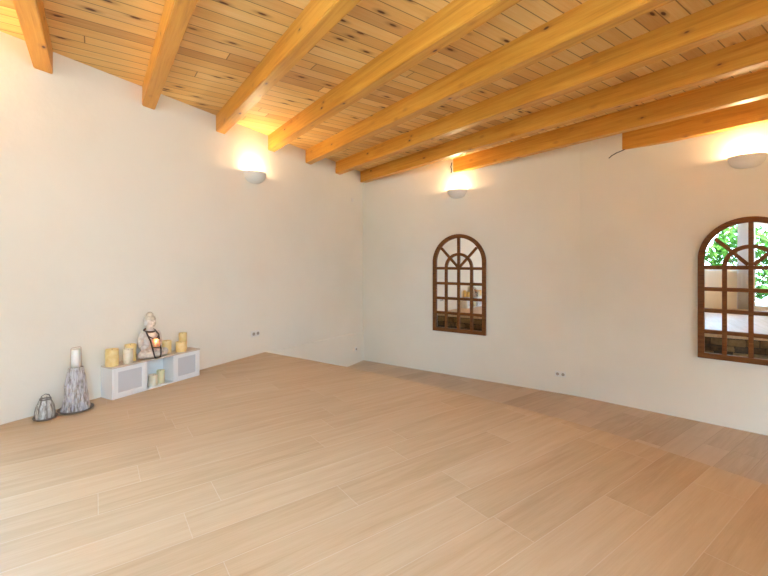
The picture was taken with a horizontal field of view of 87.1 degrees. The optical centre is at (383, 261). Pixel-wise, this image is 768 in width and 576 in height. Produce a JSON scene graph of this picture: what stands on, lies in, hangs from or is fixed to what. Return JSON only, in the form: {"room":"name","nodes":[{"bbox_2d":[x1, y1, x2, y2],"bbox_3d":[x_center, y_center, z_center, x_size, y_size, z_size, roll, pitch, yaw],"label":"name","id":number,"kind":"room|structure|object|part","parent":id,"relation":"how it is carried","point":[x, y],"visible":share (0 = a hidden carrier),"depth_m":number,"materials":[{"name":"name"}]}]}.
{"room":"exercise studio","nodes":[
{"label":"exercise studio","id":0,"kind":"room"},
{"bbox_2d":[0,31,362,424],"bbox_3d":[-1.997,0.084,4.860,0.252,3.867,7.055,0,0,27],"label":"wall","id":1,"kind":"structure","parent":0,"point":[115,209],"depth_m":3.90,"materials":[{"name":"beige paint"}]},
{"bbox_2d":[243,170,265,183],"bbox_3d":[-1.611,-1.077,5.157,0.165,0.135,0.330,0,0,27],"label":"wall lamp","id":2,"kind":"object","parent":1,"relation":"attached to","point":[252,176],"visible":1,"depth_m":5.08,"materials":[{"name":"paint"}]},
{"bbox_2d":[251,330,258,337],"bbox_3d":[-1.661,0.925,5.219,0.020,0.080,0.144,0,0,27],"label":"wall socket","id":3,"kind":"object","parent":1,"relation":"attached to","point":[255,333],"visible":1,"depth_m":5.21,"materials":[{"name":"white plastic"}]},
{"bbox_2d":[268,331,362,366],"bbox_3d":[-0.988,1.533,6.536,0.014,0.666,2.587,0,0,27],"label":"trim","id":4,"kind":"structure","parent":1,"relation":"attached to","point":[340,350],"depth_m":6.78,"materials":[{"name":"beige paint"}]},
{"bbox_2d":[0,352,767,575],"bbox_3d":[-0.628,1.240,1.917,4.690,0.080,6.759,0,0,-36],"label":"floor","id":5,"kind":"structure","parent":0,"point":[265,463],"depth_m":2.12,"materials":[{"name":"brown wood"}]},
{"bbox_2d":[32,394,57,421],"bbox_3d":[-2.595,1.105,3.096,0.156,0.191,0.156,0,0,27],"label":"lantern","id":6,"kind":"object","parent":5,"relation":"on","point":[45,410],"visible":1,"depth_m":3.06,"materials":[{"name":"clear glass"}]},
{"bbox_3d":[-2.595,1.123,3.096,0.121,0.137,0.121,0,0,27],"label":"glass","id":7,"kind":"part","parent":6,"relation":"part of","materials":[{"name":"glass"}]},
{"bbox_2d":[32,413,57,421],"bbox_3d":[-2.595,1.190,3.096,0.156,0.019,0.156,0,0,27],"label":"tray","id":8,"kind":"object","parent":5,"relation":"on","point":[53,415],"depth_m":3.05,"materials":[{"name":"metal"}]},
{"bbox_2d":[57,346,93,413],"bbox_3d":[-2.501,0.945,3.280,0.240,0.510,0.244,0,0,27],"label":"candle holder","id":9,"kind":"object","parent":5,"relation":"on","point":[76,394],"visible":1,"depth_m":3.24,"materials":[{"name":"grey wood"}]},
{"bbox_3d":[-2.501,0.777,3.280,0.006,0.175,0.090,0,0,27],"label":"wire handle","id":10,"kind":"part","parent":9,"relation":"part of","materials":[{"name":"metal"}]},
{"bbox_2d":[71,349,80,367],"bbox_3d":[-2.501,0.790,3.280,0.060,0.160,0.060,0,0,27],"label":"candle","id":11,"kind":"object","parent":9,"relation":"on","point":[75,353],"depth_m":3.26,"materials":[{"name":"white wax"}]},
{"bbox_2d":[57,403,93,413],"bbox_3d":[-2.501,1.190,3.280,0.240,0.019,0.244,0,0,27],"label":"tray","id":12,"kind":"object","parent":5,"relation":"on","point":[86,407],"depth_m":3.21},
{"bbox_2d":[101,347,199,399],"bbox_3d":[-2.231,1.059,3.933,0.176,0.282,0.883,0,0,27],"label":"shelf unit","id":13,"kind":"object","parent":5,"relation":"on","point":[122,380],"visible":0.98,"depth_m":3.76,"materials":[{"name":"white paint"}]},
{"bbox_2d":[105,348,118,366],"bbox_3d":[-2.406,0.844,3.574,0.103,0.148,0.103,0,0,24],"label":"pillar candle","id":14,"kind":"object","parent":13,"relation":"on","point":[111,354],"visible":1,"depth_m":3.53,"materials":[{"name":"beige wax"}]},
{"bbox_2d":[123,348,132,363],"bbox_3d":[-2.325,0.854,3.670,0.081,0.128,0.081,0,0,-35],"label":"pillar candle","id":15,"kind":"object","parent":13,"relation":"on","point":[128,352],"visible":1,"depth_m":3.64,"materials":[{"name":"wax"}]},
{"bbox_3d":[-2.290,1.059,3.644,0.016,0.250,0.279,0,0,27],"label":"door","id":16,"kind":"part","parent":13,"relation":"part of","materials":[{"name":"white paint"}]},
{"bbox_3d":[-2.290,1.059,3.644,0.004,0.182,0.211,0,0,27],"label":"cane panel","id":17,"kind":"part","parent":13,"relation":"part of","materials":[{"name":"white wicker"}]},
{"bbox_2d":[125,343,136,360],"bbox_3d":[-2.361,0.842,3.764,0.095,0.152,0.095,0,0,10],"label":"pillar candle","id":18,"kind":"object","parent":13,"relation":"on","point":[131,345],"visible":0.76,"depth_m":3.75,"materials":[{"name":"beige wax"}]},
{"bbox_2d":[137,312,167,358],"bbox_3d":[-2.244,0.699,3.893,0.192,0.436,0.287,0,0,29],"label":"statue","id":19,"kind":"object","parent":13,"relation":"on","point":[143,342],"visible":0.89,"depth_m":3.85,"materials":[{"name":"stone"}]},
{"bbox_2d":[143,328,161,358],"bbox_3d":[-2.227,0.779,3.883,0.199,0.277,0.119,0,0,30],"label":"lantern","id":20,"kind":"object","parent":19,"relation":"hanging from","point":[155,343],"visible":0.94,"depth_m":3.84,"materials":[{"name":"metal"}]},
{"bbox_2d":[148,373,157,386],"bbox_3d":[-2.219,1.133,3.882,0.081,0.105,0.081,0,0,9],"label":"pillar candle","id":21,"kind":"object","parent":13,"relation":"in","point":[152,378],"visible":1,"depth_m":3.85,"materials":[{"name":"wax"}]},
{"bbox_2d":[156,369,164,383],"bbox_3d":[-2.200,1.123,3.975,0.072,0.125,0.073,0,0,-1],"label":"pillar candle","id":22,"kind":"object","parent":13,"relation":"in","point":[161,372],"visible":0.86,"depth_m":3.95,"materials":[{"name":"wax"}]},
{"bbox_2d":[162,340,170,353],"bbox_3d":[-2.194,0.856,4.075,0.089,0.125,0.089,0,0,27],"label":"pillar candle","id":23,"kind":"object","parent":13,"relation":"on","point":[165,343],"visible":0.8,"depth_m":4.05,"materials":[{"name":"beige wax"}]},
{"bbox_2d":[175,341,185,351],"bbox_3d":[-2.085,0.868,4.149,0.101,0.100,0.101,0,0,-37],"label":"pillar candle","id":24,"kind":"object","parent":13,"relation":"on","point":[180,345],"visible":1,"depth_m":4.11,"materials":[{"name":"beige wax"}]},
{"bbox_2d":[179,332,186,348],"bbox_3d":[-2.115,0.831,4.246,0.079,0.175,0.079,0,0,-10],"label":"pillar candle","id":25,"kind":"object","parent":13,"relation":"on","point":[182,335],"visible":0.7,"depth_m":4.21,"materials":[{"name":"beige wax"}]},
{"bbox_3d":[-2.029,1.059,4.153,0.004,0.182,0.202,0,0,27],"label":"cane panel","id":26,"kind":"part","parent":13,"relation":"part of","materials":[{"name":"white wicker"}]},
{"bbox_3d":[-2.029,1.059,4.153,0.016,0.250,0.270,0,0,27],"label":"door","id":27,"kind":"part","parent":13,"relation":"part of","materials":[{"name":"white paint"}]},
{"bbox_2d":[0,0,767,171],"bbox_3d":[0.452,-1.770,3.480,8.767,0.140,8.543,0,0,-36],"label":"ceiling","id":28,"kind":"structure","parent":0,"point":[223,42],"depth_m":3.22,"materials":[{"name":"brown wood"}]},
{"bbox_2d":[13,0,52,73],"bbox_3d":[-1.073,-1.607,0.928,0.113,0.185,5.669,0,0,-36],"label":"ceiling beam","id":29,"kind":"structure","parent":28,"relation":"attached to","point":[31,15],"depth_m":2.70,"materials":[{"name":"brown wood"}]},
{"bbox_2d":[142,0,197,109],"bbox_3d":[-0.567,-1.607,1.532,0.113,0.185,6.061,0,0,-36],"label":"ceiling beam","id":30,"kind":"structure","parent":28,"relation":"attached to","point":[176,15],"depth_m":2.88,"materials":[{"name":"brown wood"}]},
{"bbox_2d":[216,0,360,133],"bbox_3d":[-0.056,-1.607,2.141,0.116,0.185,6.457,0,0,-36],"label":"ceiling beam","id":31,"kind":"structure","parent":28,"relation":"attached to","point":[318,17],"depth_m":3.04,"materials":[{"name":"brown wood"}]},
{"bbox_2d":[268,0,521,151],"bbox_3d":[0.442,-1.604,2.735,0.113,0.192,6.842,0,0,-36],"label":"ceiling beam","id":32,"kind":"structure","parent":28,"relation":"attached to","point":[458,18],"depth_m":3.12,"materials":[{"name":"brown wood"}]},
{"bbox_2d":[306,0,674,164],"bbox_3d":[0.916,-1.604,3.300,0.119,0.192,7.210,0,0,-36],"label":"ceiling beam","id":33,"kind":"structure","parent":28,"relation":"attached to","point":[591,18],"depth_m":3.19,"materials":[{"name":"brown wood"}]},
{"bbox_2d":[336,0,767,174],"bbox_3d":[1.394,-1.603,3.870,0.119,0.194,7.580,0,0,-36],"label":"ceiling beam","id":34,"kind":"structure","parent":28,"relation":"attached to","point":[726,18],"depth_m":3.32,"materials":[{"name":"brown wood"}]},
{"bbox_2d":[360,33,767,182],"bbox_3d":[1.899,-1.599,4.426,0.116,0.202,7.898,0,0,-36],"label":"ceiling beam","id":35,"kind":"structure","parent":28,"relation":"attached to","point":[751,54],"depth_m":3.96,"materials":[{"name":"brown wood"}]},
{"bbox_2d":[453,68,767,171],"bbox_3d":[2.992,-1.587,4.170,0.116,0.225,6.208,0,0,-36],"label":"ceiling beam","id":36,"kind":"structure","parent":28,"relation":"attached to","point":[753,86],"depth_m":4.43,"materials":[{"name":"brown wood"}]},
{"bbox_2d":[622,98,767,149],"bbox_3d":[4.292,-1.577,3.698,0.116,0.245,3.928,0,0,-36],"label":"ceiling beam","id":37,"kind":"structure","parent":28,"relation":"attached to","point":[754,112],"depth_m":4.58,"materials":[{"name":"brown wood"}]},
{"bbox_2d":[349,360,767,484],"bbox_3d":[1.866,1.942,4.032,8.254,0.150,3.480,0,0,42],"label":"floor","id":38,"kind":"structure","parent":0,"point":[742,453],"depth_m":4.70,"materials":[{"name":"brown wood"}]},
{"bbox_2d":[363,122,767,435],"bbox_3d":[3.028,0.084,5.338,8.899,3.867,0.537,0,0,38],"label":"wall","id":39,"kind":"structure","parent":0,"point":[592,256],"depth_m":5.61,"materials":[{"name":"beige paint"}]},
{"bbox_2d":[447,188,466,198],"bbox_3d":[1.158,-1.107,6.548,0.330,0.135,0.165,0,0,34],"label":"wall lamp","id":40,"kind":"object","parent":39,"relation":"attached to","point":[456,193],"visible":1,"depth_m":6.50,"materials":[{"name":"paint"}]},
{"bbox_2d":[433,234,485,335],"bbox_3d":[1.214,0.350,6.587,0.924,1.610,0.034,0,0,34],"label":"arched mirror","id":41,"kind":"object","parent":39,"relation":"attached to","point":[459,260],"visible":1,"depth_m":6.57,"materials":[{"name":"brown wood"}]},
{"bbox_2d":[555,371,565,377],"bbox_3d":[2.503,1.592,5.735,0.144,0.080,0.020,0,0,34],"label":"wall socket","id":42,"kind":"object","parent":39,"relation":"attached to","point":[557,373],"visible":1,"depth_m":5.74,"materials":[{"name":"white plastic"}]},
{"bbox_2d":[698,216,767,365],"bbox_3d":[4.015,0.307,4.420,0.924,1.610,0.033,0,0,42],"label":"arched mirror","id":43,"kind":"object","parent":39,"relation":"attached to","point":[733,257],"visible":1,"depth_m":4.52,"materials":[{"name":"brown wood"}]},
{"bbox_2d":[727,152,766,168],"bbox_3d":[3.947,-1.097,4.395,0.330,0.135,0.165,0,0,42],"label":"wall lamp","id":44,"kind":"object","parent":39,"relation":"attached to","point":[748,160],"visible":1,"depth_m":4.36,"materials":[{"name":"paint"}]}
]}

